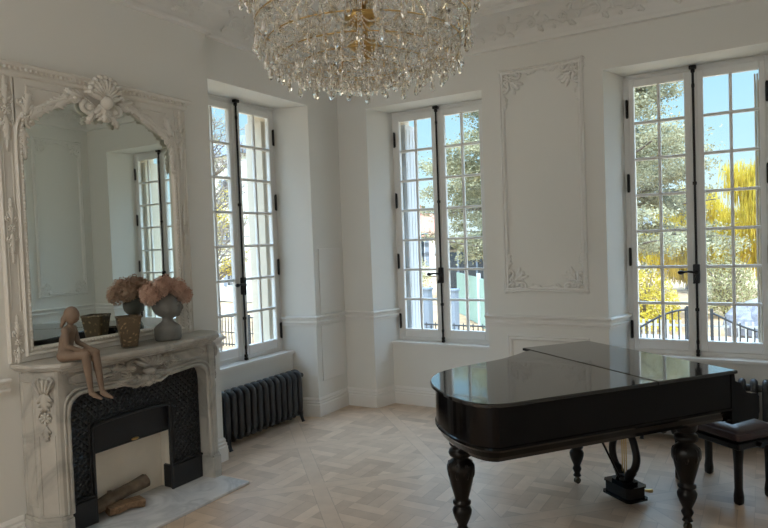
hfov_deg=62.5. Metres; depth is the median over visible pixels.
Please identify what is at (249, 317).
iron railing
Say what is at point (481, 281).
fence panel
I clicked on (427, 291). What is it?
gate pillar
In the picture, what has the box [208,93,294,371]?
window
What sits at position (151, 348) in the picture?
mantel shelf
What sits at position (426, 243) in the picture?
shutter
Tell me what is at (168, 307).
vase
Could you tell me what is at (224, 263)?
bare tree
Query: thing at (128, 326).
patterned pot
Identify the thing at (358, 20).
crystal chandelier
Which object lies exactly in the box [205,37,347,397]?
wall
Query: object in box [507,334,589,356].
trim
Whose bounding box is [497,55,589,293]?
trim
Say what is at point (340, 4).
trim
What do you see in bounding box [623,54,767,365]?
window
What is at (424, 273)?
shrub
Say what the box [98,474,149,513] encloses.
log
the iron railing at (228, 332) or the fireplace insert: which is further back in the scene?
the iron railing at (228, 332)
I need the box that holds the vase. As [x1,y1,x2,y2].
[151,293,183,340]
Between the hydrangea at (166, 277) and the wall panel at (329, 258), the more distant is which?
the wall panel at (329, 258)
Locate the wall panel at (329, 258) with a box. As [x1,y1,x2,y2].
[318,248,344,380]
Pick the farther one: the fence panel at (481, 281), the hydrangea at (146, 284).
the fence panel at (481, 281)
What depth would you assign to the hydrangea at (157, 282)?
4.28 m
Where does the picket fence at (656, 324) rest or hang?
on the ground
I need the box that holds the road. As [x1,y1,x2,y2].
[642,334,757,342]
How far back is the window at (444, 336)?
6.46 m
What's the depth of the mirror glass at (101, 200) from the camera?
4.12 m
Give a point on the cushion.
(752, 430)
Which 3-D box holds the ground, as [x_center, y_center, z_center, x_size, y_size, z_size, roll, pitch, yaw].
[0.896,1.941,38.065,120.000,0.386,115.000,-1,2,31]
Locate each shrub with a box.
[422,248,431,286]
[639,268,680,333]
[706,252,756,316]
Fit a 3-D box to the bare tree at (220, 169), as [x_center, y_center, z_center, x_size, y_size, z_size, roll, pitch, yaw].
[-5.709,-1.373,21.196,3.996,8.059,5.040,-2,2,14]
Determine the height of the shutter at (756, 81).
2.275 m
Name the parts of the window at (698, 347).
sash, handle, sill, sash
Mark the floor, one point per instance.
(350, 466)
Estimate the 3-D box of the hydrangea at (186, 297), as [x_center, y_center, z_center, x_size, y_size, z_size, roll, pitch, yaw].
[-1.448,0.221,4.483,0.188,0.136,0.137,-3,2,-22]
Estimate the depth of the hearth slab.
4.22 m
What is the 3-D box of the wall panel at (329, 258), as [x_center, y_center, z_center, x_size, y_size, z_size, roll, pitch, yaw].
[-0.535,0.502,6.479,0.017,1.325,0.382,-1,2,31]
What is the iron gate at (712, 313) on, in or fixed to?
attached to the gate post
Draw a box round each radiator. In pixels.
[221,369,304,451]
[639,378,767,438]
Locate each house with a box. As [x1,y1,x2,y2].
[214,134,251,301]
[420,205,435,275]
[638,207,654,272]
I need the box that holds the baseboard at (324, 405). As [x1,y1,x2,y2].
[0,385,761,527]
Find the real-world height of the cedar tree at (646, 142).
13.212 m
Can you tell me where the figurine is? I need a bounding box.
[56,306,113,399]
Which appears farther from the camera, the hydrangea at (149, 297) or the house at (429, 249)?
the house at (429, 249)
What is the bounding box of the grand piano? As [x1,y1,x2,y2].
[430,341,758,527]
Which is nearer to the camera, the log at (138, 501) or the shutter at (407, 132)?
the log at (138, 501)
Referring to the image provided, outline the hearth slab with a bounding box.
[87,475,248,527]
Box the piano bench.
[674,419,767,505]
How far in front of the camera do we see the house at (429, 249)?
57.61 m
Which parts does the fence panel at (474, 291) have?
post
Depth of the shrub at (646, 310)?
19.70 m
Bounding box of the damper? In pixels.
[95,406,167,453]
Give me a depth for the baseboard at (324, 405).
6.54 m
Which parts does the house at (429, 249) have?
pane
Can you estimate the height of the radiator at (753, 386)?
0.561 m
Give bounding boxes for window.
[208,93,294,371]
[391,99,488,348]
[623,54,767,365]
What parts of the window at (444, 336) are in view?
sash, handle, sill, sash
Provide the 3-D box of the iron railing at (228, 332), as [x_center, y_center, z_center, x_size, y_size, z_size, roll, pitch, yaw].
[-5.378,2.133,20.366,2.660,1.080,0.060,-1,2,31]
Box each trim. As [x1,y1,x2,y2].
[0,308,631,396]
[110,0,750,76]
[170,0,681,68]
[326,0,402,8]
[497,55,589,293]
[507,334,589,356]
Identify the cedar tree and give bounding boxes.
[418,81,754,278]
[448,178,481,250]
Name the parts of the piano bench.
leg, leg, lift frame, leg, height knob, leg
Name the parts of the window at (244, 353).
sash, handle, sill, sash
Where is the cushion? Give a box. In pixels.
[698,419,767,441]
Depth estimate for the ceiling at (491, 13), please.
5.29 m
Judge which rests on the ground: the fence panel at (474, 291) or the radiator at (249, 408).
the fence panel at (474, 291)
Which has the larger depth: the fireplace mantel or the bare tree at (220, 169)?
the bare tree at (220, 169)
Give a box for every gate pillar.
[423,287,433,328]
[451,289,459,329]
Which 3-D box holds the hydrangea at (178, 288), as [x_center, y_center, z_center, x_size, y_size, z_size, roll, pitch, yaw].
[-1.458,0.173,4.443,0.157,0.169,0.158,-1,2,31]
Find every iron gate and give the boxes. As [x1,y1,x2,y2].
[640,306,688,339]
[710,309,760,342]
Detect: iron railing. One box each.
[222,316,234,346]
[248,315,253,343]
[424,322,484,330]
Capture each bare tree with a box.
[212,110,248,261]
[215,184,250,279]
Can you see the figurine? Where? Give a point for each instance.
(67, 352)
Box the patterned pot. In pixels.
[115,314,141,347]
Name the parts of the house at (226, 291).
pane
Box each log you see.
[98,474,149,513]
[105,495,145,515]
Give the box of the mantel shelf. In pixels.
[10,330,218,372]
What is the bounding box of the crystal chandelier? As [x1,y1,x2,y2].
[238,0,479,103]
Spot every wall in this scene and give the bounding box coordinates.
[0,0,222,522]
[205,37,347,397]
[337,0,767,419]
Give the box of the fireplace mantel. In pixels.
[10,330,221,527]
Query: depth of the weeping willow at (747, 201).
27.78 m
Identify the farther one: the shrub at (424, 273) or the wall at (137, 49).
the shrub at (424, 273)
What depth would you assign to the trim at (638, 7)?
5.31 m
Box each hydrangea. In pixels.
[137,281,149,293]
[139,284,161,306]
[149,276,171,297]
[160,273,176,292]
[170,276,187,296]
[176,285,192,303]
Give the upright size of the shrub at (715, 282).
2.422 m
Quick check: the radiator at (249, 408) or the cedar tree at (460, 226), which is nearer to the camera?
the radiator at (249, 408)
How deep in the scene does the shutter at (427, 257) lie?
57.58 m
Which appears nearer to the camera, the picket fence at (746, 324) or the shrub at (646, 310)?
the picket fence at (746, 324)
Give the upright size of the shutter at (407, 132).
2.275 m
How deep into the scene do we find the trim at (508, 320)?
5.69 m
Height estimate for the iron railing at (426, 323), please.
1.080 m
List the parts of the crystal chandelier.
arm, arm, arm, arm, stem, arm, arm, arm, arm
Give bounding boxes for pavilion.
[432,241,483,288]
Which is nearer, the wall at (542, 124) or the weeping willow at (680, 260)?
the wall at (542, 124)
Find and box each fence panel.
[456,272,465,315]
[468,273,480,324]
[479,278,484,328]
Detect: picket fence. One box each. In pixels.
[640,319,728,340]
[731,322,760,341]
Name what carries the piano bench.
on the floor
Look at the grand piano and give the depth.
3.43 m
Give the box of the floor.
[161,403,767,527]
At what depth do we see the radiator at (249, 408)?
5.66 m
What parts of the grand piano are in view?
leg, lid, leg, rod, rod, lyre frame, rod, leg, arm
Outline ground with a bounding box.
[220,260,759,349]
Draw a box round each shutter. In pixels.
[245,121,272,342]
[401,125,420,327]
[425,242,428,256]
[425,254,429,265]
[754,73,762,342]
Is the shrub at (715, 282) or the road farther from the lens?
the shrub at (715, 282)
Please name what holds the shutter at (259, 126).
attached to the window at (244, 353)
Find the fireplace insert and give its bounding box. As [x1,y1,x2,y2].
[71,367,202,527]
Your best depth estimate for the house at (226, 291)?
36.84 m
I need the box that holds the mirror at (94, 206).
[0,58,193,374]
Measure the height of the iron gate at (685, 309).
1.550 m
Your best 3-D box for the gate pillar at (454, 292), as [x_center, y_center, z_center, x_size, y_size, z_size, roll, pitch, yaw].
[2.120,1.598,19.473,0.360,1.660,0.360,-1,2,31]
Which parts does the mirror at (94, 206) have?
spandrel panel, cornice, rail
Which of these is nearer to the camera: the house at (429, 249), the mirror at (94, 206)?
the mirror at (94, 206)
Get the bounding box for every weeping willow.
[638,182,750,288]
[711,150,759,280]
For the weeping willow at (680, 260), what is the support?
on the ground
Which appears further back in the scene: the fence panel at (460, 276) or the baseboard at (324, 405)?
the fence panel at (460, 276)
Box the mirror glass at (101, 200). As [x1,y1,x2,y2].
[24,103,177,346]

